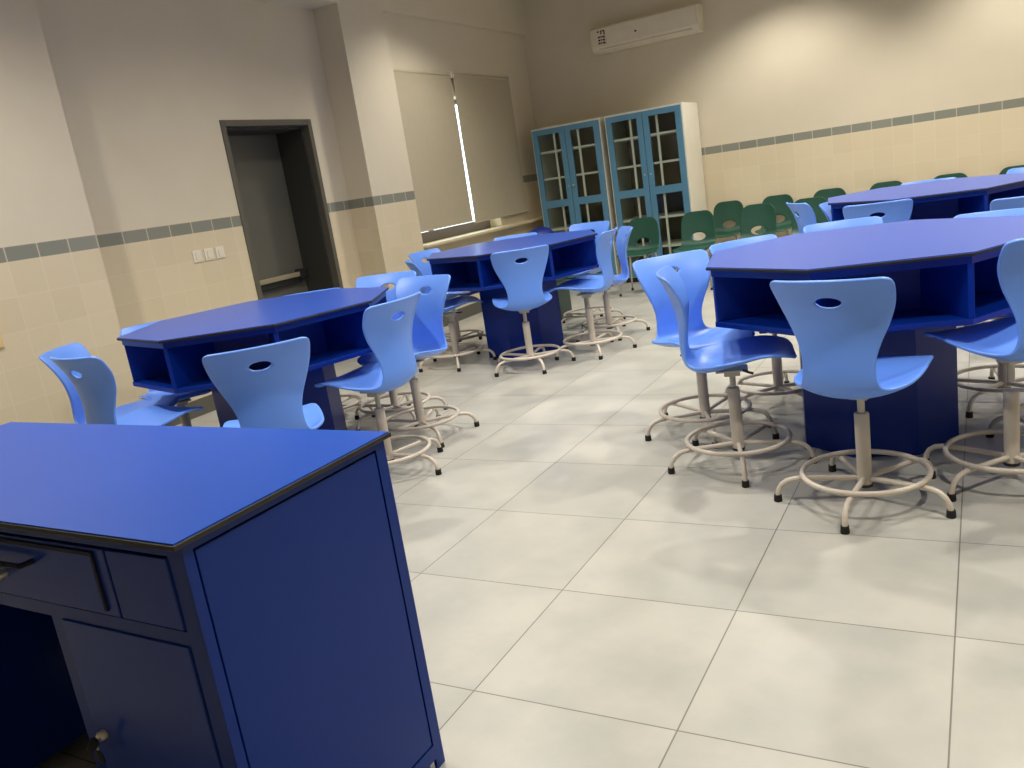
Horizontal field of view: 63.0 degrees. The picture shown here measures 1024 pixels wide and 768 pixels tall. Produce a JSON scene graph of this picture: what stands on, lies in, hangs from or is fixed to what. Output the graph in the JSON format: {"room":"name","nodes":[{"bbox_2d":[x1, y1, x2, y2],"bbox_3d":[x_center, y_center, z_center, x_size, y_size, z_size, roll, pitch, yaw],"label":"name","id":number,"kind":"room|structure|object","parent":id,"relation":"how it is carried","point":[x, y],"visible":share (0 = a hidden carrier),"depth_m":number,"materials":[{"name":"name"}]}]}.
{"room":"science classroom","nodes":[
{"label":"science classroom","id":0,"kind":"room"},
{"bbox_2d":[0,0,543,424],"bbox_3d":[-2.996,-1.393,5.851,0.888,3.620,12.723,-1,15,30],"label":"wall","id":1,"kind":"structure","parent":0,"point":[114,166],"depth_m":6.32,"materials":[{"name":"beige paint"}]},
{"bbox_2d":[0,333,3,347],"bbox_3d":[-3.020,-0.254,4.862,0.012,0.110,0.110,-1,15,30],"label":"wall socket","id":2,"kind":"object","parent":1,"relation":"attached to","point":[1,340],"visible":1,"depth_m":4.90,"materials":[{"name":"beige plastic"}]},
{"bbox_2d":[192,250,202,262],"bbox_3d":[-2.439,-0.990,6.490,0.014,0.092,0.088,-1,15,30],"label":"wall switch","id":3,"kind":"object","parent":1,"relation":"attached to","point":[197,255],"visible":1,"depth_m":6.48,"materials":[{"name":"white plastic"}]},
{"bbox_2d":[203,248,214,260],"bbox_3d":[-2.385,-1.021,6.587,0.014,0.092,0.088,-1,15,30],"label":"wall switch","id":4,"kind":"object","parent":1,"relation":"attached to","point":[208,253],"visible":1,"depth_m":6.58,"materials":[{"name":"white plastic"}]},
{"bbox_2d":[214,246,225,258],"bbox_3d":[-2.332,-1.052,6.681,0.014,0.092,0.088,-1,15,30],"label":"wall switch","id":5,"kind":"object","parent":1,"relation":"attached to","point":[219,251],"visible":1,"depth_m":6.67,"materials":[{"name":"white plastic"}]},
{"bbox_2d":[219,119,342,299],"bbox_3d":[-2.126,-1.193,7.515,0.472,2.212,1.079,-1,15,30],"label":"door","id":6,"kind":"structure","parent":1,"relation":"in","point":[274,166],"depth_m":7.70,"materials":[{"name":"grey metal"}]},
{"bbox_2d":[164,302,481,425],"bbox_3d":[-2.474,0.281,6.102,0.300,0.130,12.723,-1,15,30],"label":"baseboard","id":7,"kind":"structure","parent":1,"relation":"attached to","point":[207,402],"depth_m":6.57,"materials":[{"name":"grey tile"}]},
{"bbox_2d":[393,69,472,231],"bbox_3d":[-0.825,-2.483,8.874,0.050,1.623,1.079,-1,15,30],"label":"roller blind","id":8,"kind":"object","parent":1,"relation":"attached to","point":[425,98],"visible":1,"depth_m":8.85,"materials":[{"name":"beige fabric"}]},
{"bbox_2d":[421,100,490,242],"bbox_3d":[-0.812,-2.388,9.309,0.060,1.500,1.775,-1,15,30],"label":"window","id":9,"kind":"structure","parent":1,"relation":"in","point":[432,235],"depth_m":9.51,"materials":[{"name":"grey metal"}]},
{"bbox_2d":[423,217,542,247],"bbox_3d":[-0.296,-1.826,9.953,0.325,0.030,3.035,-1,15,30],"label":"trim","id":10,"kind":"structure","parent":1,"relation":"attached to","point":[493,229],"depth_m":9.50,"materials":[{"name":"beige stone"}]},
{"bbox_2d":[450,72,527,222],"bbox_3d":[-0.240,-2.808,9.913,0.050,1.648,1.311,-1,15,30],"label":"roller blind","id":11,"kind":"object","parent":1,"relation":"attached to","point":[484,103],"visible":1,"depth_m":9.87,"materials":[{"name":"beige fabric"}]},
{"bbox_2d":[35,273,1023,767],"bbox_3d":[1.039,0.356,4.152,9.531,0.150,13.323,-1,15,30],"label":"floor","id":12,"kind":"structure","parent":0,"point":[581,602],"depth_m":2.82,"materials":[{"name":"tile"}]},
{"bbox_2d":[39,343,178,423],"bbox_3d":[-2.129,0.190,4.637,0.634,0.878,0.644,-9,13,0],"label":"stool","id":13,"kind":"object","parent":12,"relation":"on","point":[73,350],"visible":0.35,"depth_m":4.60,"materials":[{"name":"beige paint"}]},
{"bbox_2d":[49,356,203,425],"bbox_3d":[-1.824,0.238,4.181,0.634,0.906,0.644,1,16,35],"label":"stool","id":14,"kind":"object","parent":12,"relation":"on","point":[96,388],"visible":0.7,"depth_m":3.94,"materials":[{"name":"beige paint"}]},
{"bbox_2d":[120,320,210,425],"bbox_3d":[-2.034,0.068,5.087,0.646,0.878,0.630,-16,15,-29],"label":"stool","id":15,"kind":"object","parent":12,"relation":"on","point":[184,397],"visible":0.21,"depth_m":5.08,"materials":[{"name":"beige paint"}]},
{"bbox_2d":[0,422,444,767],"bbox_3d":[-1.034,0.619,2.150,1.560,0.875,0.618,-1,16,31],"label":"desk","id":16,"kind":"object","parent":12,"relation":"on","point":[171,596],"visible":0.98,"depth_m":1.72,"materials":[{"name":"blue laminate"}]},
{"bbox_2d":[86,738,100,751],"bbox_3d":[-0.859,0.739,1.717,0.031,0.034,0.014,-20,17,-39],"label":"key","id":17,"kind":"object","parent":16,"relation":"in","point":[92,744],"visible":1,"depth_m":1.71,"materials":[{"name":"metal"}]},
{"bbox_2d":[95,747,104,764],"bbox_3d":[-0.855,0.763,1.732,0.025,0.058,0.005,-1,16,31],"label":"key","id":18,"kind":"object","parent":17,"relation":"hanging from","point":[99,755],"visible":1,"depth_m":1.73,"materials":[{"name":"black metal"}]},
{"bbox_2d":[117,287,388,429],"bbox_3d":[-1.346,0.024,4.782,1.378,0.900,1.378,-8,13,3],"label":"table","id":19,"kind":"object","parent":12,"relation":"on","point":[166,355],"visible":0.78,"depth_m":4.45,"materials":[{"name":"blue metal"}]},
{"bbox_2d":[202,337,323,429],"bbox_3d":[-1.041,0.226,3.754,0.636,0.896,0.643,-13,14,-16],"label":"stool","id":20,"kind":"object","parent":12,"relation":"on","point":[271,396],"visible":0.77,"depth_m":3.48,"materials":[{"name":"beige paint"}]},
{"bbox_2d":[286,288,374,416],"bbox_3d":[-1.303,-0.161,5.607,0.647,0.864,0.626,-9,13,-1],"label":"stool","id":21,"kind":"object","parent":12,"relation":"on","point":[358,402],"visible":0.02,"depth_m":5.79,"materials":[{"name":"beige paint"}]},
{"bbox_2d":[314,292,442,474],"bbox_3d":[-0.688,0.021,4.341,0.632,0.916,0.662,0,16,32],"label":"stool","id":22,"kind":"object","parent":12,"relation":"on","point":[390,340],"visible":0.98,"depth_m":4.21,"materials":[{"name":"beige paint"}]},
{"bbox_2d":[355,271,447,430],"bbox_3d":[-0.828,-0.222,5.423,0.643,0.926,0.636,-5,14,15],"label":"stool","id":23,"kind":"object","parent":12,"relation":"on","point":[379,280],"visible":0.24,"depth_m":5.53,"materials":[{"name":"beige paint"}]},
{"bbox_2d":[357,274,479,447],"bbox_3d":[-0.621,-0.131,4.923,0.634,0.922,0.644,1,17,36],"label":"stool","id":24,"kind":"object","parent":12,"relation":"on","point":[428,335],"visible":0.65,"depth_m":5.00,"materials":[{"name":"beige paint"}]},
{"bbox_2d":[408,248,485,346],"bbox_3d":[-0.528,-0.780,7.607,0.651,0.906,0.621,1,16,35],"label":"stool","id":25,"kind":"object","parent":12,"relation":"on","point":[416,257],"visible":0.46,"depth_m":7.61,"materials":[{"name":"beige paint"}]},
{"bbox_2d":[405,260,496,371],"bbox_3d":[-0.524,-0.599,6.857,0.644,0.902,0.634,-11,13,-9],"label":"stool","id":26,"kind":"object","parent":12,"relation":"on","point":[453,303],"visible":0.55,"depth_m":6.89,"materials":[{"name":"beige paint"}]},
{"bbox_2d":[427,230,598,357],"bbox_3d":[0.057,-0.731,7.043,1.378,0.900,1.378,5,19,44],"label":"table","id":27,"kind":"object","parent":12,"relation":"on","point":[470,268],"visible":0.78,"depth_m":6.78,"materials":[{"name":"blue metal"}]},
{"bbox_2d":[493,232,536,240],"bbox_3d":[0.070,-0.951,7.963,0.643,0.896,0.636,-7,13,5],"label":"stool","id":28,"kind":"object","parent":12,"relation":"on","point":[532,233],"visible":0.06,"depth_m":8.10,"materials":[{"name":"beige paint"}]},
{"bbox_2d":[490,245,575,376],"bbox_3d":[0.102,-0.577,6.324,0.643,0.922,0.636,-10,13,-6],"label":"stool","id":29,"kind":"object","parent":12,"relation":"on","point":[522,282],"visible":1,"depth_m":6.11,"materials":[{"name":"beige paint"}]},
{"bbox_2d":[530,227,553,233],"bbox_3d":[0.390,-1.444,9.939,0.312,0.840,0.312,-1,15,30],"label":"bin","id":30,"kind":"object","parent":12,"relation":"on","point":[539,230],"visible":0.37,"depth_m":9.76,"materials":[{"name":"blue plastic"}]},
{"bbox_2d":[556,276,572,319],"bbox_3d":[0.408,-0.849,8.333,0.280,0.430,0.280,-1,15,30],"label":"waste bin","id":31,"kind":"object","parent":12,"relation":"on","point":[564,299],"visible":0.23,"depth_m":8.24,"materials":[{"name":"green plastic"}]},
{"bbox_2d":[531,117,619,280],"bbox_3d":[0.907,-2.257,10.535,0.913,1.978,0.670,-1,15,30],"label":"tall cabinet","id":32,"kind":"object","parent":12,"relation":"on","point":[572,159],"visible":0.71,"depth_m":10.34,"materials":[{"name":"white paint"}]},
{"bbox_2d":[540,143,594,154],"bbox_3d":[0.816,-2.933,10.395,0.873,0.024,0.582,-1,15,30],"label":"shelf","id":33,"kind":"object","parent":32,"relation":"attached to","point":[584,147],"depth_m":10.29,"materials":[{"name":"white paint"}]},
{"bbox_2d":[544,171,597,180],"bbox_3d":[0.863,-2.625,10.468,0.873,0.024,0.582,-1,15,30],"label":"shelf","id":34,"kind":"object","parent":32,"relation":"attached to","point":[571,175],"depth_m":10.35,"materials":[{"name":"white paint"}]},
{"bbox_2d":[551,220,603,230],"bbox_3d":[0.955,-2.024,10.612,0.873,0.024,0.582,-1,15,30],"label":"shelf","id":35,"kind":"object","parent":32,"relation":"attached to","point":[561,226],"depth_m":10.78,"materials":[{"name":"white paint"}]},
{"bbox_2d":[548,227,636,359],"bbox_3d":[0.607,-0.714,6.540,0.636,0.936,0.643,-3,14,23],"label":"stool","id":36,"kind":"object","parent":12,"relation":"on","point":[588,288],"visible":1,"depth_m":6.48,"materials":[{"name":"beige paint"}]},
{"bbox_2d":[561,221,625,322],"bbox_3d":[0.667,-1.020,7.824,0.643,0.916,0.636,1,16,34],"label":"stool","id":37,"kind":"object","parent":12,"relation":"on","point":[598,227],"visible":0.3,"depth_m":7.85,"materials":[{"name":"beige paint"}]},
{"bbox_2d":[575,226,649,341],"bbox_3d":[0.796,-0.852,7.106,0.646,0.886,0.630,-9,13,-1],"label":"stool","id":38,"kind":"object","parent":12,"relation":"on","point":[622,238],"visible":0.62,"depth_m":7.16,"materials":[{"name":"beige paint"}]},
{"bbox_2d":[616,217,658,296],"bbox_3d":[1.405,-1.410,9.235,0.417,0.800,0.493,-1,15,30],"label":"chair","id":39,"kind":"object","parent":12,"relation":"on","point":[645,227],"visible":0.85,"depth_m":9.33,"materials":[{"name":"green plastic"}]},
{"bbox_2d":[604,102,710,282],"bbox_3d":[1.770,-2.274,10.057,0.938,1.978,0.648,-1,15,30],"label":"tall cabinet","id":40,"kind":"object","parent":12,"relation":"on","point":[655,153],"visible":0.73,"depth_m":9.92,"materials":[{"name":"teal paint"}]},
{"bbox_2d":[614,130,676,142],"bbox_3d":[1.674,-2.947,9.908,0.898,0.024,0.582,-1,15,30],"label":"shelf","id":41,"kind":"object","parent":40,"relation":"attached to","point":[662,134],"depth_m":9.80,"materials":[{"name":"white paint"}]},
{"bbox_2d":[617,158,678,169],"bbox_3d":[1.721,-2.640,9.981,0.898,0.024,0.582,-1,15,30],"label":"shelf","id":42,"kind":"object","parent":40,"relation":"attached to","point":[656,162],"depth_m":9.91,"materials":[{"name":"white paint"}]},
{"bbox_2d":[623,210,684,222],"bbox_3d":[1.813,-2.038,10.125,0.898,0.024,0.582,-1,15,30],"label":"shelf","id":43,"kind":"object","parent":40,"relation":"attached to","point":[662,214],"depth_m":10.09,"materials":[{"name":"white paint"}]},
{"bbox_2d":[627,239,681,249],"bbox_3d":[1.863,-1.711,10.203,0.898,0.024,0.582,-1,15,30],"label":"shelf","id":44,"kind":"object","parent":40,"relation":"attached to","point":[673,242],"depth_m":10.09,"materials":[{"name":"white paint"}]},
{"bbox_2d":[672,210,714,289],"bbox_3d":[1.953,-1.419,8.924,0.417,0.800,0.493,-1,15,29],"label":"chair","id":45,"kind":"object","parent":12,"relation":"on","point":[702,221],"visible":0.94,"depth_m":9.02,"materials":[{"name":"green plastic"}]},
{"bbox_2d":[632,250,773,448],"bbox_3d":[0.925,-0.197,4.267,0.627,0.894,0.647,-12,14,-13],"label":"stool","id":46,"kind":"object","parent":12,"relation":"on","point":[691,266],"visible":0.72,"depth_m":4.39,"materials":[{"name":"beige paint"}]},
{"bbox_2d":[708,200,742,258],"bbox_3d":[2.525,-1.730,9.860,0.417,0.800,0.493,-1,15,30],"label":"chair","id":47,"kind":"object","parent":12,"relation":"on","point":[727,210],"visible":0.77,"depth_m":9.97,"materials":[{"name":"green plastic"}]},
{"bbox_2d":[655,266,817,487],"bbox_3d":[0.980,-0.079,3.713,0.647,0.906,0.627,-5,14,15],"label":"stool","id":48,"kind":"object","parent":12,"relation":"on","point":[730,358],"visible":1,"depth_m":3.77,"materials":[{"name":"beige paint"}]},
{"bbox_2d":[709,234,801,400],"bbox_3d":[1.413,-0.325,4.502,0.644,0.890,0.634,-12,14,-15],"label":"stool","id":49,"kind":"object","parent":12,"relation":"on","point":[779,374],"visible":0.12,"depth_m":4.60,"materials":[{"name":"beige paint"}]},
{"bbox_2d":[740,203,776,238],"bbox_3d":[2.502,-1.428,8.613,0.417,0.800,0.493,0,16,32],"label":"chair","id":50,"kind":"object","parent":12,"relation":"on","point":[762,214],"visible":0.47,"depth_m":8.73,"materials":[{"name":"green plastic"}]},
{"bbox_2d":[755,194,793,235],"bbox_3d":[3.021,-1.739,9.579,0.417,0.800,0.493,-1,15,30],"label":"chair","id":51,"kind":"object","parent":12,"relation":"on","point":[778,202],"visible":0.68,"depth_m":9.66,"materials":[{"name":"green plastic"}]},
{"bbox_2d":[786,202,816,232],"bbox_3d":[2.444,-0.948,6.361,0.672,0.928,0.643,-9,13,0],"label":"stool","id":52,"kind":"object","parent":12,"relation":"on","point":[806,216],"visible":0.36,"depth_m":6.21,"materials":[{"name":"beige paint"}]},
{"bbox_2d":[791,197,828,234],"bbox_3d":[2.962,-1.436,8.351,0.417,0.800,0.493,-1,15,30],"label":"chair","id":53,"kind":"object","parent":12,"relation":"on","point":[814,202],"visible":0.24,"depth_m":8.45,"materials":[{"name":"green plastic"}]},
{"bbox_2d":[819,202,831,221],"bbox_3d":[2.847,-1.077,6.814,0.644,0.852,0.634,-19,17,-38],"label":"stool","id":54,"kind":"object","parent":12,"relation":"on","point":[825,207],"visible":0.14,"depth_m":6.81,"materials":[{"name":"beige paint"}]},
{"bbox_2d":[814,188,845,223],"bbox_3d":[3.517,-1.747,9.298,0.417,0.800,0.493,-1,15,30],"label":"chair","id":55,"kind":"object","parent":12,"relation":"on","point":[833,192],"visible":0.2,"depth_m":9.41,"materials":[{"name":"green plastic"}]},
{"bbox_2d":[803,216,882,232],"bbox_3d":[1.911,-0.451,4.698,0.646,0.894,0.630,-6,14,12],"label":"stool","id":56,"kind":"object","parent":12,"relation":"on","point":[873,220],"visible":0.11,"depth_m":4.82,"materials":[{"name":"beige paint"}]},
{"bbox_2d":[770,277,955,534],"bbox_3d":[1.306,0.014,3.118,0.641,0.906,0.638,4,18,43],"label":"stool","id":57,"kind":"object","parent":12,"relation":"on","point":[839,346],"visible":1,"depth_m":2.98,"materials":[{"name":"blue plastic"}]},
{"bbox_2d":[706,215,1023,457],"bbox_3d":[1.649,-0.203,3.820,1.378,0.900,1.378,-15,15,-26],"label":"table","id":58,"kind":"object","parent":12,"relation":"on","point":[943,272],"visible":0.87,"depth_m":3.55,"materials":[{"name":"blue laminate"}]},
{"bbox_2d":[843,199,912,222],"bbox_3d":[2.607,-0.840,5.862,0.632,0.904,0.645,-2,15,25],"label":"stool","id":59,"kind":"object","parent":12,"relation":"on","point":[896,210],"visible":0.2,"depth_m":5.54,"materials":[{"name":"beige paint"}]},
{"bbox_2d":[870,181,902,189],"bbox_3d":[4.030,-1.756,9.007,0.417,0.800,0.493,-1,15,30],"label":"chair","id":60,"kind":"object","parent":12,"relation":"on","point":[889,183],"visible":0.2,"depth_m":9.12,"materials":[{"name":"green plastic"}]},
{"bbox_2d":[828,173,1023,220],"bbox_3d":[3.120,-1.008,6.242,1.378,0.900,1.378,-3,14,21],"label":"table","id":61,"kind":"object","parent":12,"relation":"on","point":[948,198],"visible":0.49,"depth_m":5.82,"materials":[{"name":"blue laminate"}]},
{"bbox_2d":[901,177,955,184],"bbox_3d":[3.440,-1.204,6.869,0.641,0.896,0.638,-1,15,30],"label":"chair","id":62,"kind":"object","parent":12,"relation":"on","point":[950,177],"visible":0.02,"depth_m":6.99,"materials":[{"name":"blue plastic"}]},
{"bbox_2d":[934,173,966,178],"bbox_3d":[4.560,-1.765,8.705,0.417,0.800,0.493,-1,15,30],"label":"chair","id":63,"kind":"object","parent":12,"relation":"on","point":[957,175],"visible":0.1,"depth_m":8.80,"materials":[{"name":"green plastic"}]},
{"bbox_2d":[923,238,1023,501],"bbox_3d":[1.859,-0.093,3.100,0.645,0.958,0.632,-11,13,-8],"label":"stool","id":64,"kind":"object","parent":12,"relation":"on","point":[1002,339],"visible":0.99,"depth_m":3.14,"materials":[{"name":"beige paint"}]},
{"bbox_2d":[954,208,1023,417],"bbox_3d":[2.348,-0.359,4.034,0.638,0.896,0.641,-1,16,31],"label":"stool","id":65,"kind":"object","parent":12,"relation":"on","point":[1000,369],"visible":0.06,"depth_m":4.09,"materials":[{"name":"beige paint"}]},
{"bbox_2d":[964,196,1023,326],"bbox_3d":[3.172,-0.748,5.187,0.632,0.872,0.645,-5,14,15],"label":"stool","id":66,"kind":"object","parent":12,"relation":"on","point":[1014,202],"visible":0.15,"depth_m":4.91,"materials":[{"name":"beige paint"}]},
{"bbox_2d":[986,312,1023,437],"bbox_3d":[2.287,-0.206,3.413,0.626,0.906,0.647,-1,15,30],"label":"stool","id":67,"kind":"object","parent":12,"relation":"on","point":[992,424],"visible":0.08,"depth_m":3.64,"materials":[{"name":"beige paint"}]},
{"bbox_2d":[999,165,1023,174],"bbox_3d":[5.099,-1.774,8.399,0.417,0.800,0.493,-1,15,30],"label":"chair","id":68,"kind":"object","parent":12,"relation":"on","point":[1004,171],"visible":0.16,"depth_m":8.55,"materials":[{"name":"green plastic"}]},
{"bbox_2d":[1006,167,1023,173],"bbox_3d":[3.918,-1.206,6.550,0.640,0.906,0.640,-15,15,-24],"label":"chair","id":69,"kind":"object","parent":12,"relation":"on","point":[1013,170],"visible":0.03,"depth_m":6.68,"materials":[{"name":"blue plastic"}]},
{"bbox_2d":[522,0,1023,256],"bbox_3d":[3.701,-3.231,9.253,9.231,3.620,0.300,-1,15,30],"label":"wall","id":70,"kind":"structure","parent":0,"point":[798,99],"depth_m":9.29,"materials":[{"name":"beige paint"}]},
{"bbox_2d":[589,3,704,55],"bbox_3d":[1.568,-4.161,9.844,1.333,0.295,0.212,-1,15,30],"label":"air conditioner","id":71,"kind":"object","parent":70,"relation":"attached to","point":[688,20],"visible":1,"depth_m":9.75,"materials":[{"name":"white plastic"}]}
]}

